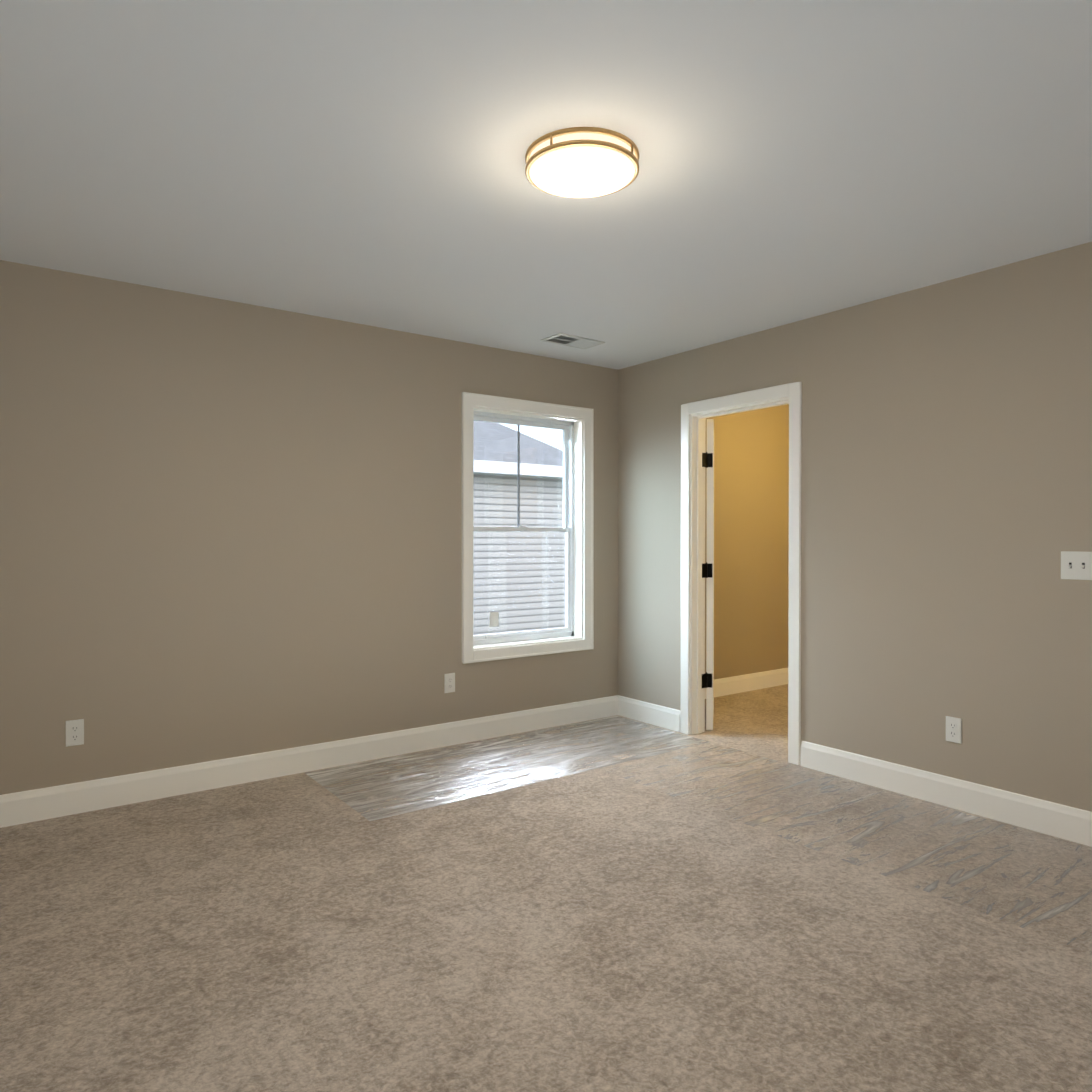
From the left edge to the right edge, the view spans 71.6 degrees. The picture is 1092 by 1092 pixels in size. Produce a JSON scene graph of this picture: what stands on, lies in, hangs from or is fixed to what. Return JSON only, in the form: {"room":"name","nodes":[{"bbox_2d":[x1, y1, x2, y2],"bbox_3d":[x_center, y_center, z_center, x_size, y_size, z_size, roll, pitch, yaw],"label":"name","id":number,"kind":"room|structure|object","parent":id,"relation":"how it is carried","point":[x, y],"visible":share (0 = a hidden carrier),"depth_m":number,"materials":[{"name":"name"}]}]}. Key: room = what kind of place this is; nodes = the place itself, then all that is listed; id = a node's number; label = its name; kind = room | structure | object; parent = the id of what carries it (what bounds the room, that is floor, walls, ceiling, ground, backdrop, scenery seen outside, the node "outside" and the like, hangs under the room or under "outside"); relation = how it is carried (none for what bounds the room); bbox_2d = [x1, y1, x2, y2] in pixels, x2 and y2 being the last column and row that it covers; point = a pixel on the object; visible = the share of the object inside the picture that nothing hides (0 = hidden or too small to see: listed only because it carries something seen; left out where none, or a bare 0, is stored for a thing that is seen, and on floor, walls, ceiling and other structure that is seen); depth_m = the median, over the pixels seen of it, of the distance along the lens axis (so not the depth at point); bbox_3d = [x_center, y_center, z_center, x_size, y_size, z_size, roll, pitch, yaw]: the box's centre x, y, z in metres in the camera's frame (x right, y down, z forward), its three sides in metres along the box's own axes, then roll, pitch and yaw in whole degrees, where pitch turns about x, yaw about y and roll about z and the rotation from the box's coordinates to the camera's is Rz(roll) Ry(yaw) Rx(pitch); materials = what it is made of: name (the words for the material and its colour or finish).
{"room":"empty bedroom","nodes":[
{"label":"empty bedroom","id":0,"kind":"room"},
{"bbox_2d":[0,260,788,794],"bbox_3d":[-0.181,-0.023,4.955,7.040,2.440,0.160,0,1,-36],"label":"wall","id":1,"kind":"structure","parent":0,"point":[228,528],"depth_m":3.90,"materials":[{"name":"beige paint"}]},
{"bbox_2d":[66,719,83,746],"bbox_3d":[-2.130,0.845,3.425,0.070,0.115,0.008,0,1,-36],"label":"electrical outlet","id":2,"kind":"object","parent":1,"relation":"attached to","point":[74,732],"visible":1,"depth_m":3.42,"materials":[{"name":"white plastic"}]},
{"bbox_2d":[0,695,615,827],"bbox_3d":[-1.165,1.135,4.133,4.170,0.137,0.015,0,1,-36],"label":"baseboard","id":3,"kind":"structure","parent":1,"relation":"attached to","point":[34,805],"depth_m":3.93,"materials":[{"name":"white paint"}]},
{"bbox_2d":[444,673,454,692],"bbox_3d":[-0.579,0.826,4.565,0.070,0.115,0.008,0,1,-36],"label":"outlet","id":4,"kind":"object","parent":1,"relation":"attached to","point":[449,682],"visible":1,"depth_m":4.56,"materials":[{"name":"white plastic"}]},
{"bbox_2d":[462,392,593,663],"bbox_3d":[-0.140,-0.113,4.966,1.029,1.649,0.180,0,1,-36],"label":"window","id":5,"kind":"structure","parent":1,"relation":"in","point":[582,638],"depth_m":5.05,"materials":[{"name":"white paint"}]},
{"bbox_2d":[705,668,787,698],"bbox_3d":[1.603,1.119,6.167,2.460,0.137,0.015,0,1,-36],"label":"baseboard","id":6,"kind":"structure","parent":1,"relation":"attached to","point":[766,679],"depth_m":6.21,"materials":[{"name":"white paint"}]},
{"bbox_2d":[0,684,1091,1091],"bbox_3d":[1.157,1.272,3.144,7.040,0.120,4.680,0,1,-36],"label":"floor","id":7,"kind":"structure","parent":0,"point":[606,928],"depth_m":2.35,"materials":[{"name":"carpet"}]},
{"bbox_2d":[305,716,706,820],"bbox_3d":[-0.138,1.197,4.314,2.200,0.003,0.860,0,1,-36],"label":"film","id":8,"kind":"object","parent":7,"relation":"on","point":[618,746],"visible":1,"depth_m":4.15,"materials":[{"name":"plastic"}]},
{"bbox_2d":[607,744,1091,947],"bbox_3d":[1.470,1.206,3.225,0.900,0.003,2.800,0,1,-36],"label":"film","id":9,"kind":"object","parent":7,"relation":"on","point":[969,818],"visible":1,"depth_m":3.20,"materials":[{"name":"plastic"}]},
{"bbox_2d":[0,0,1091,369],"bbox_3d":[1.157,-1.288,3.124,7.040,0.120,4.680,0,1,-36],"label":"ceiling","id":10,"kind":"structure","parent":0,"point":[356,160],"depth_m":2.37,"materials":[{"name":"white paint"}]},
{"bbox_2d":[541,333,604,348],"bbox_3d":[0.163,-1.235,4.578,0.344,0.009,0.194,0,1,-36],"label":"ceiling vent","id":11,"kind":"object","parent":10,"relation":"in","point":[572,341],"visible":1,"depth_m":4.57,"materials":[{"name":"white metal"}]},
{"bbox_2d":[525,127,638,197],"bbox_3d":[0.113,-1.186,2.376,0.356,0.072,0.356,0,1,-36],"label":"flush-mount light","id":12,"kind":"object","parent":10,"relation":"attached to","point":[582,162],"visible":0.98,"depth_m":2.30,"materials":[{"name":"brass"},{"name":"opal glass"}]},
{"bbox_2d":[618,242,1091,811],"bbox_3d":[1.862,-0.012,3.627,0.120,2.440,4.400,0,1,-36],"label":"wall","id":13,"kind":"structure","parent":0,"point":[946,474],"depth_m":3.60,"materials":[{"name":"beige paint"}]},
{"bbox_2d":[616,695,679,731],"bbox_3d":[0.690,1.128,5.116,0.015,0.137,0.588,0,1,-36],"label":"baseboard","id":14,"kind":"structure","parent":13,"relation":"attached to","point":[657,715],"depth_m":5.10,"materials":[{"name":"white paint"}]},
{"bbox_2d":[702,419,713,729],"bbox_3d":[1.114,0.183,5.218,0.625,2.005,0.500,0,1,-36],"label":"door","id":15,"kind":"structure","parent":13,"relation":"in","point":[708,574],"depth_m":4.89,"materials":[{"name":"white paint"}]},
{"bbox_2d":[680,382,801,764],"bbox_3d":[1.185,0.148,4.546,0.152,2.105,0.884,0,1,-36],"label":"door frame","id":16,"kind":"structure","parent":13,"relation":"attached to","point":[792,392],"depth_m":4.80,"materials":[{"name":"white paint"}]},
{"bbox_2d":[801,741,1091,846],"bbox_3d":[2.246,1.144,2.999,0.015,0.137,2.858,0,1,-36],"label":"baseboard","id":17,"kind":"structure","parent":13,"relation":"attached to","point":[1069,823],"depth_m":3.48,"materials":[{"name":"white paint"}]},
{"bbox_2d":[946,716,961,743],"bbox_3d":[1.881,0.849,3.499,0.008,0.115,0.070,0,1,-36],"label":"outlet","id":18,"kind":"object","parent":13,"relation":"attached to","point":[953,729],"visible":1,"depth_m":3.50,"materials":[{"name":"white plastic"}]},
{"bbox_2d":[1061,551,1091,579],"bbox_3d":[2.166,0.080,3.095,0.022,0.115,0.116,0,1,-36],"label":"switch plate","id":19,"kind":"object","parent":13,"relation":"attached to","point":[1076,565],"visible":1,"depth_m":3.10,"materials":[{"name":"white plastic"}]},
{"label":"outside","id":20,"kind":"structure","parent":0,"visible":0},
{"bbox_3d":[-11.513,4.366,21.756,60.000,0.200,39.400,0,1,-36],"label":"lawn","id":21,"kind":"structure","parent":20,"visible":0},
{"bbox_2d":[473,420,564,634],"bbox_3d":[-5.279,0.086,14.762,9.500,8.468,8.700,0,1,-36],"label":"neighbouring house","id":22,"kind":"structure","parent":21,"relation":"on","point":[507,562],"depth_m":13.30,"materials":[{"name":"plastic"}]}
]}

